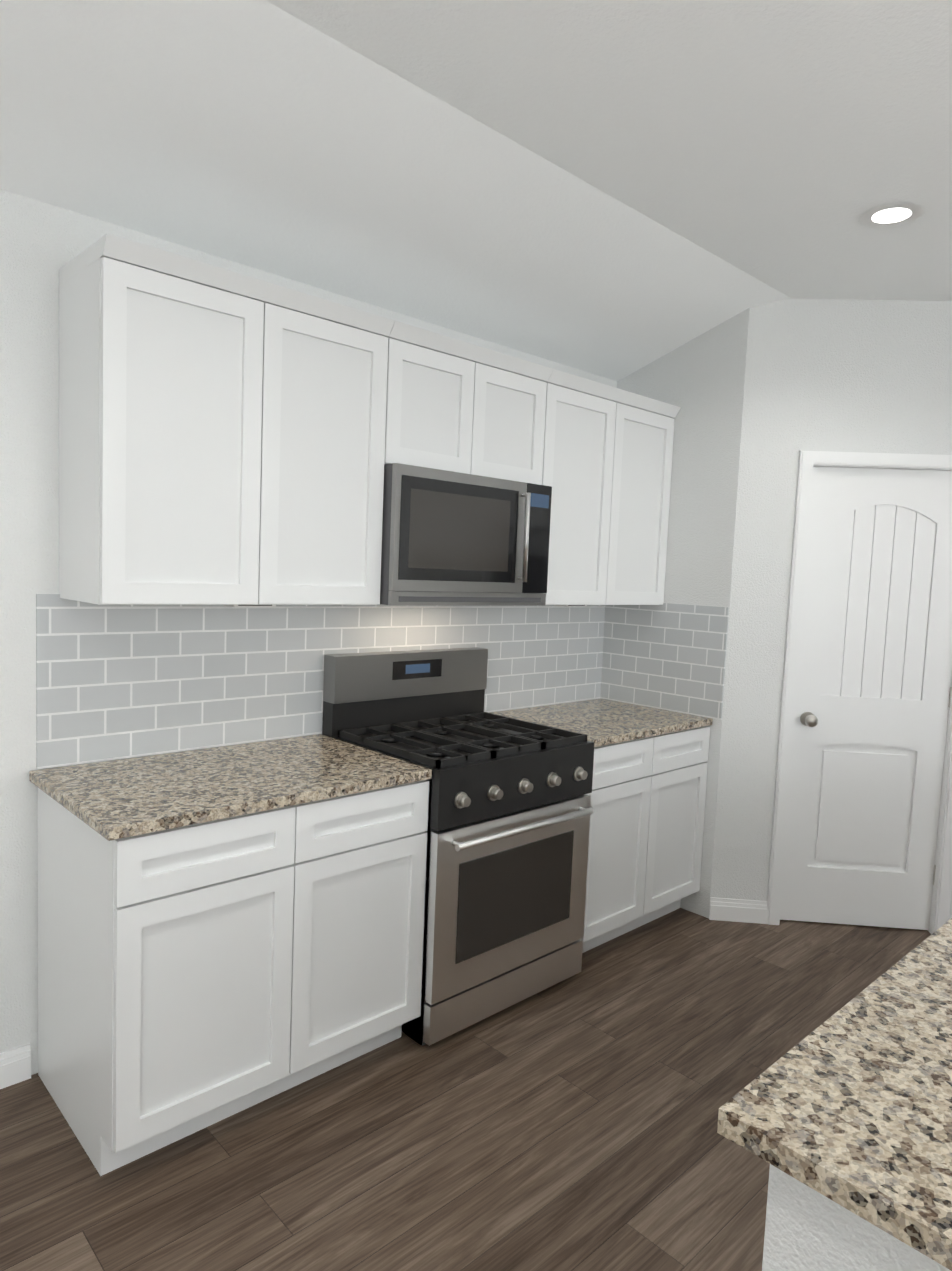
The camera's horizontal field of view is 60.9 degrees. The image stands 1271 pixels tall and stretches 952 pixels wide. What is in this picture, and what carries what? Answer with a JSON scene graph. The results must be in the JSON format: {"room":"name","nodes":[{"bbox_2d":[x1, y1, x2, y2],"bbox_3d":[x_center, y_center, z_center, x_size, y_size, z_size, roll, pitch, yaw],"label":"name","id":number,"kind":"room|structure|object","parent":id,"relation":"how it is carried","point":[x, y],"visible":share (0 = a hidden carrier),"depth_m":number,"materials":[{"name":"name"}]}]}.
{"room":"kitchen","nodes":[
{"label":"kitchen","id":0,"kind":"room"},
{"bbox_2d":[0,189,616,1074],"bbox_3d":[-1.274,-0.077,2.330,8.420,2.740,0.120,-2,6,-43],"label":"wall","id":1,"kind":"structure","parent":0,"point":[42,243],"depth_m":2.26,"materials":[{"name":"white paint"}]},
{"bbox_2d":[0,1043,30,1088],"bbox_3d":[-2.769,1.295,0.985,4.030,0.100,0.014,-2,6,-43],"label":"baseboard","id":2,"kind":"structure","parent":1,"relation":"attached to","point":[15,1065],"depth_m":2.33,"materials":[{"name":"white wood"}]},
{"bbox_2d":[59,233,394,604],"bbox_3d":[-0.726,-0.556,2.449,0.883,0.910,0.374,-2,6,-43],"label":"upper cabinet","id":3,"kind":"object","parent":1,"relation":"attached to","point":[221,436],"visible":1,"depth_m":2.25,"materials":[{"name":"white wood"}]},
{"bbox_2d":[223,605,275,606],"bbox_3d":[-0.747,-0.107,2.675,0.150,0.022,0.075,-2,6,-43],"label":"under-cabinet fixture","id":4,"kind":"object","parent":3,"relation":"attached to","point":[275,605],"depth_m":2.64,"materials":[{"name":"white plastic"}]},
{"bbox_2d":[36,594,604,768],"bbox_3d":[-0.305,0.100,3.182,2.587,0.500,0.008,-2,6,-43],"label":"tile backsplash","id":5,"kind":"structure","parent":1,"relation":"attached to","point":[113,682],"depth_m":2.71,"materials":[{"name":"grey tile"}]},
{"bbox_2d":[384,321,552,484],"bbox_3d":[-0.117,-0.807,2.996,0.764,0.447,0.374,-2,6,-43],"label":"upper cabinet","id":6,"kind":"object","parent":1,"relation":"attached to","point":[455,405],"visible":0.79,"depth_m":2.85,"materials":[{"name":"white wood"}]},
{"bbox_2d":[380,463,551,604],"bbox_3d":[-0.114,-0.352,3.009,0.754,0.459,0.437,-2,6,-43],"label":"microwave","id":7,"kind":"object","parent":6,"relation":"attached to","point":[452,538],"visible":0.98,"depth_m":2.82,"materials":[{"name":"grey metal"}]},
{"bbox_2d":[542,369,680,604],"bbox_3d":[0.473,-0.598,3.581,0.884,0.910,0.374,-2,6,-43],"label":"upper cabinet","id":8,"kind":"object","parent":1,"relation":"attached to","point":[607,461],"visible":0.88,"depth_m":3.44,"materials":[{"name":"white wood"}]},
{"bbox_2d":[554,605,586,606],"bbox_3d":[0.445,-0.149,3.800,0.150,0.022,0.075,-2,6,-43],"label":"under-cabinet fixture","id":9,"kind":"object","parent":8,"relation":"attached to","point":[554,605],"depth_m":3.77,"materials":[{"name":"white"}]},
{"bbox_2d":[0,0,790,380],"bbox_3d":[-0.943,-1.309,1.935,8.420,0.395,0.930,-2,6,-43],"label":"ceiling","id":10,"kind":"structure","parent":0,"point":[264,136],"depth_m":2.29,"materials":[{"name":"white paint"}]},
{"bbox_2d":[0,908,930,1270],"bbox_3d":[1.588,1.708,-0.634,8.420,0.100,8.640,-2,6,-43],"label":"floor","id":11,"kind":"structure","parent":0,"point":[568,1124],"depth_m":2.15,"materials":[{"name":"brown wood"}]},
{"bbox_2d":[38,780,428,1175],"bbox_3d":[-0.717,0.869,2.447,0.942,0.883,0.620,-2,6,-43],"label":"base cabinet","id":12,"kind":"object","parent":11,"relation":"on","point":[194,978],"visible":0.94,"depth_m":2.14,"materials":[{"name":"white wood"}]},
{"bbox_2d":[29,734,431,840],"bbox_3d":[-0.702,0.414,2.399,0.964,0.030,0.630,-2,6,-43],"label":"countertop","id":13,"kind":"structure","parent":12,"relation":"on","point":[117,799],"depth_m":2.27,"materials":[{"name":"stone"}]},
{"bbox_2d":[322,647,594,1045],"bbox_3d":[-0.056,0.683,2.986,0.758,1.190,0.710,-2,6,-43],"label":"range","id":14,"kind":"object","parent":11,"relation":"on","point":[510,809],"visible":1,"depth_m":2.81,"materials":[{"name":"grey metal"}]},
{"bbox_2d":[582,726,709,952],"bbox_3d":[0.505,0.826,3.600,0.882,0.883,0.620,-2,6,-43],"label":"base cabinet","id":15,"kind":"object","parent":11,"relation":"on","point":[648,796],"visible":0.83,"depth_m":3.36,"materials":[{"name":"white wood"}]},
{"bbox_2d":[491,698,712,746],"bbox_3d":[0.527,0.371,3.559,0.882,0.030,0.630,-2,6,-43],"label":"countertop","id":16,"kind":"structure","parent":15,"relation":"on","point":[601,722],"depth_m":3.51,"materials":[{"name":"stone"}]},
{"bbox_2d":[762,1170,944,1270],"bbox_3d":[1.373,1.042,1.376,2.050,0.883,0.882,-2,6,-43],"label":"kitchen island","id":17,"kind":"object","parent":11,"relation":"on","point":[803,1232],"depth_m":0.93,"materials":[{"name":"white paint"}]},
{"bbox_2d":[717,918,951,1270],"bbox_3d":[1.226,0.566,1.513,2.136,0.030,0.480,-2,6,-43],"label":"island countertop","id":18,"kind":"structure","parent":17,"relation":"on","point":[857,1114],"depth_m":0.96,"materials":[{"name":"beige stone"}]},
{"bbox_2d":[266,0,951,300],"bbox_3d":[2.024,-1.080,-1.200,8.420,0.100,7.710,-2,6,-43],"label":"ceiling","id":19,"kind":"structure","parent":0,"point":[783,146],"depth_m":2.07,"materials":[{"name":"white paint"}]},
{"bbox_2d":[860,203,923,227],"bbox_3d":[1.351,-1.365,2.630,0.184,0.002,0.184,-2,6,-43],"label":"recessed light","id":20,"kind":"object","parent":19,"relation":"in","point":[885,216],"visible":1,"depth_m":2.63,"materials":[{"name":"white plastic"}]},
{"bbox_2d":[600,308,749,917],"bbox_3d":[0.922,-0.109,3.854,0.115,2.740,0.683,-2,6,-43],"label":"wall","id":21,"kind":"structure","parent":0,"point":[699,380],"depth_m":3.65,"materials":[{"name":"white paint"}]},
{"bbox_2d":[600,603,728,719],"bbox_3d":[0.869,0.096,3.829,0.008,0.500,0.681,-2,6,-43],"label":"tile backsplash","id":22,"kind":"structure","parent":21,"relation":"attached to","point":[668,656],"depth_m":3.79,"materials":[{"name":"grey tile"}]},
{"bbox_2d":[710,299,951,913],"bbox_3d":[1.747,-0.053,3.578,1.261,2.740,0.115,3,5,4],"label":"wall","id":23,"kind":"structure","parent":0,"point":[851,375],"depth_m":3.48,"materials":[{"name":"white paint"}]},
{"bbox_2d":[709,897,951,923],"bbox_3d":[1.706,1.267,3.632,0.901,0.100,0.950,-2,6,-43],"label":"baseboard","id":24,"kind":"structure","parent":23,"relation":"attached to","point":[738,910],"depth_m":3.65,"materials":[{"name":"white wood"}]},
{"bbox_2d":[766,451,951,933],"bbox_3d":[1.747,0.266,3.593,0.784,2.102,0.136,3,5,4],"label":"door frame","id":25,"kind":"structure","parent":23,"relation":"attached to","point":[942,885],"depth_m":3.54,"materials":[{"name":"white wood"}]},
{"bbox_2d":[780,467,951,929],"bbox_3d":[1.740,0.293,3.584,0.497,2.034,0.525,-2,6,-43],"label":"pantry door","id":26,"kind":"structure","parent":23,"relation":"in","point":[873,695],"depth_m":3.58,"materials":[{"name":"white wood"}]}
]}

